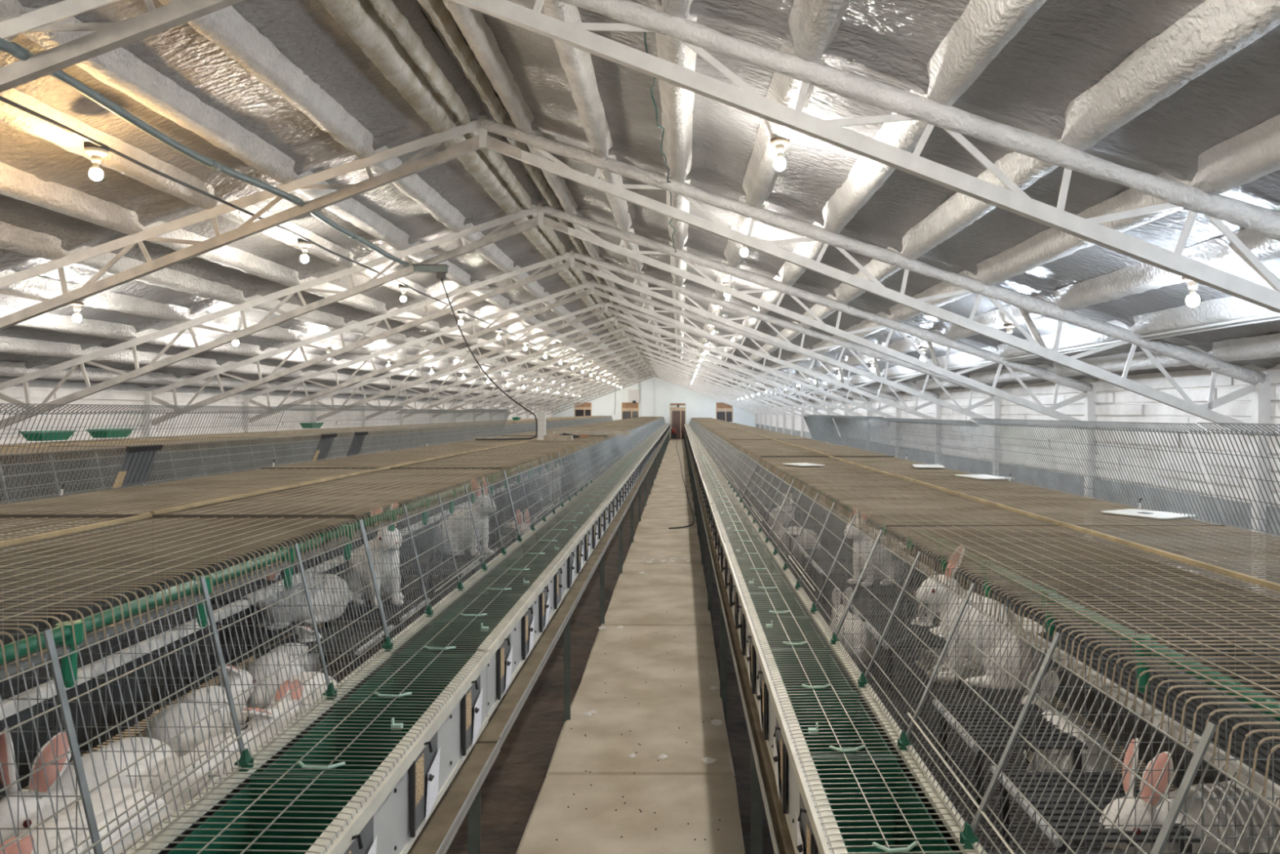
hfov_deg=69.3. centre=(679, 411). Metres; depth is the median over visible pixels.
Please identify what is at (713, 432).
cage
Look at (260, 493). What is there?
cage
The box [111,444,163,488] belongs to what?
card holder
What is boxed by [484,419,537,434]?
cage
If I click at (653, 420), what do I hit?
cage
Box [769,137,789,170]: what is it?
ceiling lamp
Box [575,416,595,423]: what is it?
cage
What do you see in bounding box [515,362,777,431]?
roof truss
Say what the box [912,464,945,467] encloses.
cover plate
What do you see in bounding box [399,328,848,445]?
roof truss
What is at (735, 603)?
card holder
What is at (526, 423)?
cage
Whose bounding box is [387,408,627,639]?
cage
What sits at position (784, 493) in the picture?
rabbit
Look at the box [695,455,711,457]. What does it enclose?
grate
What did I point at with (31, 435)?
tray
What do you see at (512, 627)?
tray
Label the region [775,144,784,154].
socket
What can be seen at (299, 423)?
tray
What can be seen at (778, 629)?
grate
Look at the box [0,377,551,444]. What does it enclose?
wall
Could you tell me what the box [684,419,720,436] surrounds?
cage
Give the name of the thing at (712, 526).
card holder
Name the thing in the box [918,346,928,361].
ceiling lamp
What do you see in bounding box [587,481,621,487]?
grate
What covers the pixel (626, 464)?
grate
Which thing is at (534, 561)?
grate
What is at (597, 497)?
grate
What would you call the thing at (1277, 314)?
conduit
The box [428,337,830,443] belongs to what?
roof truss
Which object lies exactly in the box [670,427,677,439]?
cart
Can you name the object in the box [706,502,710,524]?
card holder
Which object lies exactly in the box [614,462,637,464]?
grate
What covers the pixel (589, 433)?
plank
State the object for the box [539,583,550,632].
card holder
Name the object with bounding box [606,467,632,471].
grate
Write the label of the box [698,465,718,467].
grate
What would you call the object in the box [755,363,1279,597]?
wall
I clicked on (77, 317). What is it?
ceiling lamp
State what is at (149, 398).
roof truss
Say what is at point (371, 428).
cage
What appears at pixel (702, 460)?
grate
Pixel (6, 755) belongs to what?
rabbit
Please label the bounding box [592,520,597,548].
card holder
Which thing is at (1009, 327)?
ceiling lamp
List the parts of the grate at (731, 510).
wire lid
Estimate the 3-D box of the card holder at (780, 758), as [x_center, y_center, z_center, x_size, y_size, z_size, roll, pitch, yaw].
[0.250,0.898,2.365,0.025,0.191,0.210,0,0,0]
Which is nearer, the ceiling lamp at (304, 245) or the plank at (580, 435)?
the ceiling lamp at (304, 245)
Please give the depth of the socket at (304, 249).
8.47 m
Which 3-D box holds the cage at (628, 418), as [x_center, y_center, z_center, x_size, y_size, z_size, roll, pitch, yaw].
[-1.442,1.130,40.748,1.796,1.656,2.304,0,0,0]
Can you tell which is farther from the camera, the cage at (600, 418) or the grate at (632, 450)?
the cage at (600, 418)
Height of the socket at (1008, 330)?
0.045 m
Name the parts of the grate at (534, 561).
handle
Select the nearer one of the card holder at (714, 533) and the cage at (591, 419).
the card holder at (714, 533)
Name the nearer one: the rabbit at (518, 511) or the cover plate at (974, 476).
the cover plate at (974, 476)
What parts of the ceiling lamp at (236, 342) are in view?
bulb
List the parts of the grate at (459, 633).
handle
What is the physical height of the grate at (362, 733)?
0.233 m
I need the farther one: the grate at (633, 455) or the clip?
the grate at (633, 455)
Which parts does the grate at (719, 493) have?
wire lid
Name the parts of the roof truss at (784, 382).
splice plate, splice plate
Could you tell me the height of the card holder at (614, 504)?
0.184 m
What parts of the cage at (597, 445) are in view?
raised lid, panel, leg, rail, board trim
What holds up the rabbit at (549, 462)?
in the cage at (568, 449)
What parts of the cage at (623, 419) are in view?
seam rod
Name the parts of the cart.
motor, tank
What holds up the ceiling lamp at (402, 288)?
attached to the conduit at (2, 99)
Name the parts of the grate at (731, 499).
wire lid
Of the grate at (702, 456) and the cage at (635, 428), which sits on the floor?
the cage at (635, 428)
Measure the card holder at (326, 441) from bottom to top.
0.169 m
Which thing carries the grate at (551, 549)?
in the cage at (260, 493)
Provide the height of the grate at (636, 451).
0.228 m
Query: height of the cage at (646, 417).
1.656 m
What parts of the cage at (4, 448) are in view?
trim, board trim, panel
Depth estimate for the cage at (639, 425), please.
21.85 m
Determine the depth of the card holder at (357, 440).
6.47 m
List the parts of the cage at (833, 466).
board trim, rail, trough trim, leg, trim, panel, raised lid, leg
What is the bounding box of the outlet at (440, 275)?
[436,271,445,279]
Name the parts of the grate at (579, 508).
wire lid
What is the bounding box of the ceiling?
[0,0,1279,404]
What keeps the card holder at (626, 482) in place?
attached to the cage at (597, 445)
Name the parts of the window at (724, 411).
pane, pane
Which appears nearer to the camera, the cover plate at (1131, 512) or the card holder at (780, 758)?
the card holder at (780, 758)
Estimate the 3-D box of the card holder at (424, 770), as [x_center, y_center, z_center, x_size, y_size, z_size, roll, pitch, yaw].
[-0.570,0.835,2.094,0.025,0.184,0.210,0,0,0]
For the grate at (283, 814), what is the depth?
1.83 m
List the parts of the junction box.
lid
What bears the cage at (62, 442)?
on the floor
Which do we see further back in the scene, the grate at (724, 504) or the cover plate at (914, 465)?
the grate at (724, 504)
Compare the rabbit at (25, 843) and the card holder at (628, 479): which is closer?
the rabbit at (25, 843)
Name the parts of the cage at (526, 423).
panel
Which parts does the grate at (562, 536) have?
handle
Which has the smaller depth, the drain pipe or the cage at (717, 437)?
the drain pipe
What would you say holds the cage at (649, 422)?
on the floor
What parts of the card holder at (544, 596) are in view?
holder plate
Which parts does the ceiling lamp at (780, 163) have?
bulb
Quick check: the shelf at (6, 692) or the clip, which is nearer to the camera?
the shelf at (6, 692)
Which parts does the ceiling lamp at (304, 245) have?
bulb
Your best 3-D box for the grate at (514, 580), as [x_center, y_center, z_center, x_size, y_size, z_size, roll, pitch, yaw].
[-0.737,0.815,3.950,0.313,0.233,0.454,0,0,0]
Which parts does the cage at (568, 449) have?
raised lid, panel, leg, rail, board trim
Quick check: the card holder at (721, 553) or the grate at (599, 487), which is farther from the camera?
the grate at (599, 487)
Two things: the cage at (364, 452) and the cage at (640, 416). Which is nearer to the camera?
the cage at (364, 452)
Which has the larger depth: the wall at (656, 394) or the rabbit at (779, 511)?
the wall at (656, 394)
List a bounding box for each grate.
[130,760,391,853]
[249,691,448,775]
[333,645,486,703]
[391,613,513,655]
[431,587,533,621]
[463,568,550,595]
[487,552,563,574]
[506,539,573,558]
[521,528,582,545]
[534,520,590,533]
[546,512,595,524]
[555,505,601,516]
[564,499,606,509]
[570,494,610,503]
[577,489,614,497]
[582,485,617,491]
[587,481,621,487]
[592,478,624,483]
[595,475,626,479]
[600,472,629,476]
[603,470,631,474]
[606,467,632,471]
[612,463,636,466]
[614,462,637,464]
[617,460,639,462]
[621,457,641,459]
[623,455,643,457]
[625,453,644,456]
[626,453,644,454]
[628,451,646,453]
[631,449,648,451]
[693,449,706,451]
[694,453,708,454]
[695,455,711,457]
[695,456,711,458]
[696,457,712,460]
[697,459,713,462]
[697,462,715,466]
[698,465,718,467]
[699,466,719,471]
[700,469,720,473]
[701,471,722,475]
[702,474,724,478]
[702,476,727,480]
[703,480,728,484]
[705,483,730,490]
[706,487,733,494]
[707,491,736,499]
[709,495,739,504]
[711,501,743,511]
[713,506,748,517]
[715,513,753,525]
[718,520,759,534]
[720,529,765,545]
[724,540,773,558]
[728,552,783,573]
[734,568,795,593]
[740,586,811,617]
[748,609,831,649]
[760,640,858,693]
[773,683,897,757]
[795,744,962,853]
[829,840,976,853]
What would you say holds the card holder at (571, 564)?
attached to the cage at (260, 493)
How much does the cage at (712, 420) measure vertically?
1.586 m
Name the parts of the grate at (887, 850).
handle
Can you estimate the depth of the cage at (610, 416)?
53.28 m
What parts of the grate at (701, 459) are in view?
wire lid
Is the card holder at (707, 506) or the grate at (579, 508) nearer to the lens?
the grate at (579, 508)
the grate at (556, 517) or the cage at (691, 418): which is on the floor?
the cage at (691, 418)
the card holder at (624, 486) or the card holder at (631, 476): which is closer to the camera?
the card holder at (624, 486)
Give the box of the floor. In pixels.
[22,439,1177,853]
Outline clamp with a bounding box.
[558,433,579,437]
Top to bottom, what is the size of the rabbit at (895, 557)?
0.408 m
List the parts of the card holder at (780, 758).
holder plate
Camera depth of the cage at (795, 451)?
8.73 m
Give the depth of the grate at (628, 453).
15.53 m
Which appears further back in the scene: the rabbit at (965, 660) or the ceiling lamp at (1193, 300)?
the ceiling lamp at (1193, 300)
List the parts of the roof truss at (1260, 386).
splice plate, king post, splice plate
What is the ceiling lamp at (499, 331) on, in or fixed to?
attached to the conduit at (2, 99)
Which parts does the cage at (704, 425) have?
panel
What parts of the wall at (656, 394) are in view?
wall panel, wall panel, wall panel, wall panel, wall panel, wall panel, wall panel, wall panel, wall panel, wall panel, wall panel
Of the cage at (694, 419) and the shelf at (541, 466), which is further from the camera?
the cage at (694, 419)
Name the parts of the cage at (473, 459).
raised lid, seam rod, pipe rail, panel, trim, leg, trough trim, rail, board trim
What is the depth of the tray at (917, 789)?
2.17 m
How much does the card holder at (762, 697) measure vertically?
0.191 m
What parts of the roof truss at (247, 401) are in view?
splice plate, king post, splice plate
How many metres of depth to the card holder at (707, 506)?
8.61 m
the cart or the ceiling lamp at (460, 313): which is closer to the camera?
the ceiling lamp at (460, 313)
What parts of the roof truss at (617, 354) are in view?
splice plate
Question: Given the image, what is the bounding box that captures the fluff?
[582,555,721,763]
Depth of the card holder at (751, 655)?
3.30 m
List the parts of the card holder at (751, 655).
holder plate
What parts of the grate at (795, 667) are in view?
handle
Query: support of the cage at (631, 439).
on the floor
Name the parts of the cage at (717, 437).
rail, leg, panel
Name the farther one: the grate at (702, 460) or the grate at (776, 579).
the grate at (702, 460)
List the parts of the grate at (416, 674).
handle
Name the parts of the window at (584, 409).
pane, pane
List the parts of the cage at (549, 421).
panel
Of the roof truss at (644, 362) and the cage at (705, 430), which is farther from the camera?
the roof truss at (644, 362)
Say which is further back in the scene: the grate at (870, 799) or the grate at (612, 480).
the grate at (612, 480)
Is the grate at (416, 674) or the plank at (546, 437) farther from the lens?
the plank at (546, 437)
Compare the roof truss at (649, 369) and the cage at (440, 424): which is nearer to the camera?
the cage at (440, 424)
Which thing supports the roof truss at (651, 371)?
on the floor
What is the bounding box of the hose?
[668,442,694,528]
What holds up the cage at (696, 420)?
on the floor
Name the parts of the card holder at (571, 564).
holder plate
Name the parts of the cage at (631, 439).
panel, leg, rail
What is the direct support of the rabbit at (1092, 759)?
on the cage at (1183, 662)
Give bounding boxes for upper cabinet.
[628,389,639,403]
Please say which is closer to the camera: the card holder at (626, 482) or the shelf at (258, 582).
the shelf at (258, 582)
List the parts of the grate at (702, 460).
wire lid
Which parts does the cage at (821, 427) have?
rail, board trim, leg, panel, raised lid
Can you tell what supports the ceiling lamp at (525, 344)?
attached to the conduit at (2, 99)
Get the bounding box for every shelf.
[0,604,227,700]
[172,515,430,601]
[400,483,508,515]
[497,466,546,483]
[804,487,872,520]
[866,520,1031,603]
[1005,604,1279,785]
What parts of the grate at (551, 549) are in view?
handle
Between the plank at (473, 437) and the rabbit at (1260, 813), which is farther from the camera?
the plank at (473, 437)
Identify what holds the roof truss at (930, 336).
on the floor
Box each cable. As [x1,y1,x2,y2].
[643,31,671,182]
[669,191,676,252]
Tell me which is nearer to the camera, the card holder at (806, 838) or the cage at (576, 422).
the card holder at (806, 838)
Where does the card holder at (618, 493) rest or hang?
attached to the cage at (568, 449)
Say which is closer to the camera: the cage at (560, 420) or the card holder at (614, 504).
the card holder at (614, 504)
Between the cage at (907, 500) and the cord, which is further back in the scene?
the cord
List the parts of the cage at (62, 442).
seam rod, panel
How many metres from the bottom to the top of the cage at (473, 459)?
1.997 m
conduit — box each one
[0,95,621,384]
[742,312,1279,401]
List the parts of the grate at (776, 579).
handle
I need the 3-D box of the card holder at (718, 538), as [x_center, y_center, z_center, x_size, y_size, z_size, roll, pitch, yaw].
[0.250,0.893,6.196,0.025,0.181,0.210,0,0,0]
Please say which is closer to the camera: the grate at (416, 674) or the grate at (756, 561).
the grate at (416, 674)
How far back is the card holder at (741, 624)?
3.81 m
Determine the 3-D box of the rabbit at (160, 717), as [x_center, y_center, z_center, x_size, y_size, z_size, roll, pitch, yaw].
[-1.255,0.795,2.417,0.204,0.221,0.465,0,0,-10]
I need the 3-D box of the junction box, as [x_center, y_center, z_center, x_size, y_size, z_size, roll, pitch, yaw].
[-2.800,-1.566,10.380,0.380,0.152,0.120,0,0,0]
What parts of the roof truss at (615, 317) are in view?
splice plate, king post, splice plate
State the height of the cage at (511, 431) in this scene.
1.711 m
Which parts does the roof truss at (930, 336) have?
splice plate, king post, splice plate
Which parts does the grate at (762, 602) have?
handle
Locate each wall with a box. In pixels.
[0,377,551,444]
[553,374,755,442]
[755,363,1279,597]
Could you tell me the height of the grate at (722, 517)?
0.236 m
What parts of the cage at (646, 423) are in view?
panel, leg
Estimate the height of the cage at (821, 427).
1.920 m
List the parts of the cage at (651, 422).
seam rod, leg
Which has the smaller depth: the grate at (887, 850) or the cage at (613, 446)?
the grate at (887, 850)
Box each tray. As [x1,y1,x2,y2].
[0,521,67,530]
[17,430,76,440]
[84,428,134,437]
[157,661,386,853]
[298,422,323,428]
[386,547,518,664]
[511,417,520,420]
[518,504,568,550]
[768,550,835,662]
[835,655,963,853]
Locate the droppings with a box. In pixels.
[555,611,720,839]
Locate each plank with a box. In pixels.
[471,436,524,439]
[543,435,573,440]
[552,431,630,435]
[552,434,588,437]
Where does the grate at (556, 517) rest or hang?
in the cage at (473, 459)
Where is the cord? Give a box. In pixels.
[440,278,537,439]
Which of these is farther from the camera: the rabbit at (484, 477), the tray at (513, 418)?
the tray at (513, 418)
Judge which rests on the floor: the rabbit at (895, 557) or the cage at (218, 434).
the cage at (218, 434)
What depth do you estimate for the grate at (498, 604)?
3.59 m
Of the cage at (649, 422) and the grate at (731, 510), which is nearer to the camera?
the grate at (731, 510)
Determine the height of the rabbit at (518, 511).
0.285 m
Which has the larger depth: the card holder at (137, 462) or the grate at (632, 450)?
the grate at (632, 450)
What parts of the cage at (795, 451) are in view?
rail, board trim, leg, panel, seam rod, raised lid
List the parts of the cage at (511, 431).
panel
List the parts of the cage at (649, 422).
seam rod, leg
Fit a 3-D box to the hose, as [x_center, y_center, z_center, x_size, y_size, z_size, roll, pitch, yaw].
[0.011,1.688,33.208,0.441,0.021,39.721,0,0,0]
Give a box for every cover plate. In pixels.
[782,462,824,466]
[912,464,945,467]
[955,474,1014,479]
[1101,508,1195,519]
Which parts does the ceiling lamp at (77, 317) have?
bulb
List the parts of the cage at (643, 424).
panel, leg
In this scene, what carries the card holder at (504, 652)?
attached to the cage at (260, 493)
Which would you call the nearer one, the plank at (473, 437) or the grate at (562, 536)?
the grate at (562, 536)
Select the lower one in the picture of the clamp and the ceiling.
the clamp
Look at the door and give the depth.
56.23 m
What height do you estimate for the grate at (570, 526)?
0.233 m
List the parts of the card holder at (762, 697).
holder plate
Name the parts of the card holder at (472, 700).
holder plate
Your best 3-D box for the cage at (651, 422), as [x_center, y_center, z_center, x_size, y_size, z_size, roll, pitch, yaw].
[-1.442,1.130,31.548,1.796,1.656,2.304,0,0,0]
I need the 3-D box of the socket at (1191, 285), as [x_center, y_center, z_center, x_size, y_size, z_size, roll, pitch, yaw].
[3.030,-0.743,5.460,0.052,0.045,0.051,0,0,0]
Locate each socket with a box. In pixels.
[73,306,79,311]
[90,155,101,164]
[301,246,307,252]
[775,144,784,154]
[1006,328,1013,333]
[1187,281,1197,289]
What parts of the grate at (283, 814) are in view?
handle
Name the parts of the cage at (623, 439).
panel, leg, rail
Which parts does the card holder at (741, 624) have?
holder plate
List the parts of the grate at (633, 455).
wire lid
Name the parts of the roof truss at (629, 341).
splice plate, splice plate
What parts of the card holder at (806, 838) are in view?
holder plate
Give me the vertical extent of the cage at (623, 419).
1.656 m
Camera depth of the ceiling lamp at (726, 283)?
11.49 m
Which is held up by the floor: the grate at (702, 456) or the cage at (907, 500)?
the cage at (907, 500)
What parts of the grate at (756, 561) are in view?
handle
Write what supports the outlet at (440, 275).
attached to the junction box
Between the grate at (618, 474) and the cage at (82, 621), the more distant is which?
the grate at (618, 474)
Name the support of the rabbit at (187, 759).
in the cage at (82, 621)
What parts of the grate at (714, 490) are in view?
wire lid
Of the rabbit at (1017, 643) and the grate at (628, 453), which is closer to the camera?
the rabbit at (1017, 643)
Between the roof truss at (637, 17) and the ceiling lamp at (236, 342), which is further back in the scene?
the ceiling lamp at (236, 342)
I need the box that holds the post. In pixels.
[535,411,546,439]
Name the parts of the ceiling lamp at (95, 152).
bulb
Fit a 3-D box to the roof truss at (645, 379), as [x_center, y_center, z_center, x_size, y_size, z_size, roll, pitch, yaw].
[-1.561,-0.320,56.425,12.442,4.040,0.769,0,0,0]
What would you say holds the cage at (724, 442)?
on the floor
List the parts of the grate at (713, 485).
wire lid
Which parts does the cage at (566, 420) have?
panel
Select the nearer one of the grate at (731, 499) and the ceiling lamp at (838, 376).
the grate at (731, 499)
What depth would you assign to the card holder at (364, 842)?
1.69 m
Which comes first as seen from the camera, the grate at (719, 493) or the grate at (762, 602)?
the grate at (762, 602)
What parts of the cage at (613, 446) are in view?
seam rod, panel, leg, rail, board trim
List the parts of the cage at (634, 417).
seam rod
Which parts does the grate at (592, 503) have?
wire lid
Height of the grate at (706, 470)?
0.240 m
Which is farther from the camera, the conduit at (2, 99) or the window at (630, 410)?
the window at (630, 410)
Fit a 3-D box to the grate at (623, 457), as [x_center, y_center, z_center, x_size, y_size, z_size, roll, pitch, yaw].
[-0.737,0.815,14.070,0.313,0.233,0.454,0,0,0]
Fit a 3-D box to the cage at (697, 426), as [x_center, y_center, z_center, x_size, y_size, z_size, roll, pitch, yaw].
[1.042,1.171,33.098,1.615,1.586,2.404,0,0,0]
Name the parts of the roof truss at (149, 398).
splice plate, king post, splice plate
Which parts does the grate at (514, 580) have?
handle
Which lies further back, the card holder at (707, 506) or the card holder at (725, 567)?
the card holder at (707, 506)
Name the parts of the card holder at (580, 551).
holder plate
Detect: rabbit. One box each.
[0,727,177,844]
[0,787,173,853]
[142,665,255,757]
[145,707,284,813]
[245,624,321,709]
[249,560,353,630]
[267,671,337,724]
[339,502,404,608]
[435,477,496,556]
[499,509,530,548]
[533,462,562,502]
[768,493,794,527]
[768,511,821,557]
[829,586,876,664]
[844,506,911,586]
[911,601,984,685]
[913,550,1063,688]
[1018,669,1114,771]
[1098,737,1279,852]
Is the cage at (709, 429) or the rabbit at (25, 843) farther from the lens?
the cage at (709, 429)
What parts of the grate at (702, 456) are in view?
wire lid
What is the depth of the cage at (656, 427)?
35.55 m
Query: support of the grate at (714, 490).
in the cage at (795, 451)
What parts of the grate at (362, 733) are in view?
handle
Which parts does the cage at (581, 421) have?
panel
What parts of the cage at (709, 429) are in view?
panel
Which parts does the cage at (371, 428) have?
panel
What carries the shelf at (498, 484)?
attached to the cage at (473, 459)
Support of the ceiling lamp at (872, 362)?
attached to the ceiling
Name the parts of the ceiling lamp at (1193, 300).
bulb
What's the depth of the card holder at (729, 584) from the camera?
4.65 m
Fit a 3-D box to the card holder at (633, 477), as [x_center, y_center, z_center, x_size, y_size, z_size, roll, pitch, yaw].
[-0.570,0.835,11.344,0.025,0.184,0.210,0,0,0]
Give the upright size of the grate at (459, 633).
0.233 m
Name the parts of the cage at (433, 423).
panel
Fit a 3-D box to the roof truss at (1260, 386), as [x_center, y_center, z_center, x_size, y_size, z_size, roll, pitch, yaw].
[-1.560,-0.170,7.628,12.444,4.340,0.756,0,0,0]
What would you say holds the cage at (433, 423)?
on the floor
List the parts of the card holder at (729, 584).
holder plate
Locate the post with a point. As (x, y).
(541, 417)
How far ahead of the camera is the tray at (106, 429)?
8.47 m
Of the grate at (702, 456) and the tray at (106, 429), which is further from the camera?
the grate at (702, 456)
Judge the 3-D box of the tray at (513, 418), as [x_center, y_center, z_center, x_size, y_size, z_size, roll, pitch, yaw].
[-4.600,0.203,25.999,0.197,0.080,0.474,0,0,0]
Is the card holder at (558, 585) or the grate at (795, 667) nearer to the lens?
the grate at (795, 667)
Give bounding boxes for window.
[574,402,591,416]
[621,402,639,419]
[715,402,733,422]
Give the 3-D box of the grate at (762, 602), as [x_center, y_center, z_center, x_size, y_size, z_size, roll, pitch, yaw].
[0.394,0.880,3.820,0.266,0.236,0.474,0,0,0]
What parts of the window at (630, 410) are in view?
pane, pane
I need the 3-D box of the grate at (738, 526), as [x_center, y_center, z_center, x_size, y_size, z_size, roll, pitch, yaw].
[0.394,0.878,6.220,0.266,0.240,0.474,0,0,0]
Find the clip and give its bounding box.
[60,484,65,495]
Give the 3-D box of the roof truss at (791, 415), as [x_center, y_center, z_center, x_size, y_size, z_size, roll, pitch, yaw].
[-1.560,-0.170,38.128,12.444,4.340,0.756,0,0,0]
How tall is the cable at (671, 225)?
0.084 m
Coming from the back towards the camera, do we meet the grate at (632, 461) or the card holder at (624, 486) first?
the grate at (632, 461)
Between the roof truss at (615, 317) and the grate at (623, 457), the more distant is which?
the roof truss at (615, 317)
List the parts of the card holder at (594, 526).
holder plate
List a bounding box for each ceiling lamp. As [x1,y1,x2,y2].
[70,302,84,322]
[83,142,108,181]
[231,330,239,346]
[297,238,311,262]
[398,284,408,302]
[457,311,464,324]
[495,328,502,339]
[523,342,528,350]
[722,281,732,297]
[740,244,747,256]
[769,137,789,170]
[835,368,839,378]
[868,360,874,371]
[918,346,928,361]
[1003,324,1015,334]
[1182,276,1199,306]
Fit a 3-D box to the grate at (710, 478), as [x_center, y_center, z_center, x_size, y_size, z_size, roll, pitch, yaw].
[0.394,0.880,10.540,0.266,0.236,0.474,0,0,0]
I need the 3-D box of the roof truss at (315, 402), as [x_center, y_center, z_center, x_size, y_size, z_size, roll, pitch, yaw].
[-1.560,-0.170,19.828,12.444,4.340,0.756,0,0,0]
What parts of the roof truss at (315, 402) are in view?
splice plate, king post, splice plate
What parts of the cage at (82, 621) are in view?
pipe rail, trim, trough trim, board trim, rail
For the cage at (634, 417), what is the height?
1.656 m
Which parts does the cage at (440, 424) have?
panel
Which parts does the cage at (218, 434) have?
panel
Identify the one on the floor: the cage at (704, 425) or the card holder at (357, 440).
the cage at (704, 425)
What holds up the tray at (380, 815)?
on the cage at (82, 621)
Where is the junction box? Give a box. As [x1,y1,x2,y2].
[412,264,448,279]
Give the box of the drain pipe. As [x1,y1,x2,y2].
[0,37,408,266]
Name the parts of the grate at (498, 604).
handle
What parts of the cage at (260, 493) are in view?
raised lid, seam rod, pipe rail, panel, trim, leg, trough trim, rail, board trim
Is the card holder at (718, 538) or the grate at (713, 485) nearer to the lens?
the card holder at (718, 538)
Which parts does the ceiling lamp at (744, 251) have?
bulb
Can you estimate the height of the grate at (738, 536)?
0.236 m
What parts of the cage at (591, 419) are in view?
panel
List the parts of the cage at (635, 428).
panel, leg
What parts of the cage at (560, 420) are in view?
panel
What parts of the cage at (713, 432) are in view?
leg, panel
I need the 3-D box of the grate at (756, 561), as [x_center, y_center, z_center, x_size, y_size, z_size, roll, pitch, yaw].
[0.394,0.880,4.780,0.266,0.236,0.474,0,0,0]
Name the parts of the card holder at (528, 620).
holder plate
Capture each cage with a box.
[0,403,581,853]
[0,436,275,497]
[0,444,151,548]
[0,513,500,853]
[144,431,355,475]
[245,427,409,462]
[255,404,612,724]
[316,425,448,453]
[381,423,477,446]
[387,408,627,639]
[415,422,499,443]
[450,421,518,439]
[457,408,638,582]
[471,420,533,436]
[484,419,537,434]
[499,431,644,551]
[500,418,555,432]
[520,418,564,430]
[531,427,649,522]
[533,417,572,429]
[536,417,578,428]
[551,417,585,426]
[556,426,653,507]
[557,417,590,425]
[568,416,599,422]
[568,424,656,494]
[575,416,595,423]
[579,422,658,485]
[585,415,613,420]
[586,416,603,422]
[590,415,609,421]
[593,422,660,479]
[599,421,662,472]
[604,420,663,467]
[609,419,664,463]
[617,419,665,459]
[622,418,666,453]
[622,418,666,457]
[627,417,667,450]
[634,417,669,431]
[640,416,671,428]
[646,417,669,446]
[657,417,668,448]
[684,417,713,442]
[684,418,717,434]
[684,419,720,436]
[685,420,724,453]
[685,420,728,440]
[686,421,732,460]
[686,422,736,465]
[687,422,740,469]
[688,424,747,475]
[688,425,755,484]
[689,426,764,490]
[690,428,774,508]
[692,431,790,524]
[694,434,813,545]
[697,414,845,582]
[701,415,896,626]
[707,417,991,726]
[719,417,1225,853]
[750,422,1279,853]
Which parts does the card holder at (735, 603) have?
holder plate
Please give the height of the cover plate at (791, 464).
0.004 m
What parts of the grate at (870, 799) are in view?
handle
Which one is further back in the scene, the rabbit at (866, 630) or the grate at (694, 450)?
the grate at (694, 450)
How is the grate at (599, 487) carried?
in the cage at (568, 449)
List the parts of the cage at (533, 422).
seam rod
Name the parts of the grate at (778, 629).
handle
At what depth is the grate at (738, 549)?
5.33 m
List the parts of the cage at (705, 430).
leg, panel, seam rod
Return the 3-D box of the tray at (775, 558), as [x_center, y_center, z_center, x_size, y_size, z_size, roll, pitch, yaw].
[0.401,0.901,4.300,0.253,0.206,2.396,0,0,0]
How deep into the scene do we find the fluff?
5.17 m
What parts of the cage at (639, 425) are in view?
panel, leg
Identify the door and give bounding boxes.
[669,403,685,439]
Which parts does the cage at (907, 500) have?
rail, board trim, trough trim, leg, trim, panel, pipe rail, seam rod, raised lid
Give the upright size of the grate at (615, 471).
0.228 m
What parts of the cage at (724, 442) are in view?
rail, leg, panel, seam rod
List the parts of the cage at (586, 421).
panel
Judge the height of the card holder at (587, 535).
0.184 m
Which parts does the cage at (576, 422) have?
panel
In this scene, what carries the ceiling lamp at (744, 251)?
attached to the ceiling
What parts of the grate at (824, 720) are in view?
handle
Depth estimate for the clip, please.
3.42 m
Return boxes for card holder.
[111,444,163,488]
[311,432,337,461]
[343,814,377,853]
[346,431,368,455]
[409,730,439,837]
[462,675,482,755]
[497,633,512,699]
[522,604,534,659]
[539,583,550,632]
[555,566,562,608]
[568,551,574,587]
[577,539,583,573]
[585,530,590,560]
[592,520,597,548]
[599,513,603,539]
[604,507,608,531]
[608,501,612,523]
[613,496,616,517]
[616,491,619,511]
[619,488,622,506]
[622,484,625,502]
[625,480,627,497]
[627,477,630,493]
[630,474,632,489]
[631,471,634,486]
[705,497,708,518]
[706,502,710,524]
[711,515,714,540]
[712,522,716,549]
[715,531,719,560]
[718,540,722,572]
[722,553,727,588]
[726,568,732,606]
[731,583,737,629]
[737,604,744,655]
[746,632,755,693]
[756,666,767,739]
[773,717,786,813]
[795,792,815,853]
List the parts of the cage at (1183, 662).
rail, board trim, trough trim, trim, panel, pipe rail, raised lid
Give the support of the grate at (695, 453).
in the cage at (717, 437)
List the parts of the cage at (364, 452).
seam rod, panel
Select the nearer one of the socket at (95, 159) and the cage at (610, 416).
the socket at (95, 159)
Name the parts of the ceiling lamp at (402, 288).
bulb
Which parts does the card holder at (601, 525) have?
holder plate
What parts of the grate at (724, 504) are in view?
wire lid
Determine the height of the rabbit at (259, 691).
0.221 m
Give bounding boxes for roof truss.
[0,0,1279,313]
[0,115,1271,590]
[0,202,1096,535]
[142,249,1001,475]
[242,280,942,464]
[311,300,901,457]
[360,315,871,450]
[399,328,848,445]
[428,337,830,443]
[453,344,815,439]
[472,351,804,437]
[489,355,794,435]
[503,358,785,433]
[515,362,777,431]
[526,365,771,430]
[536,368,766,429]
[544,371,760,428]
[551,374,756,426]
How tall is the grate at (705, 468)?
0.236 m

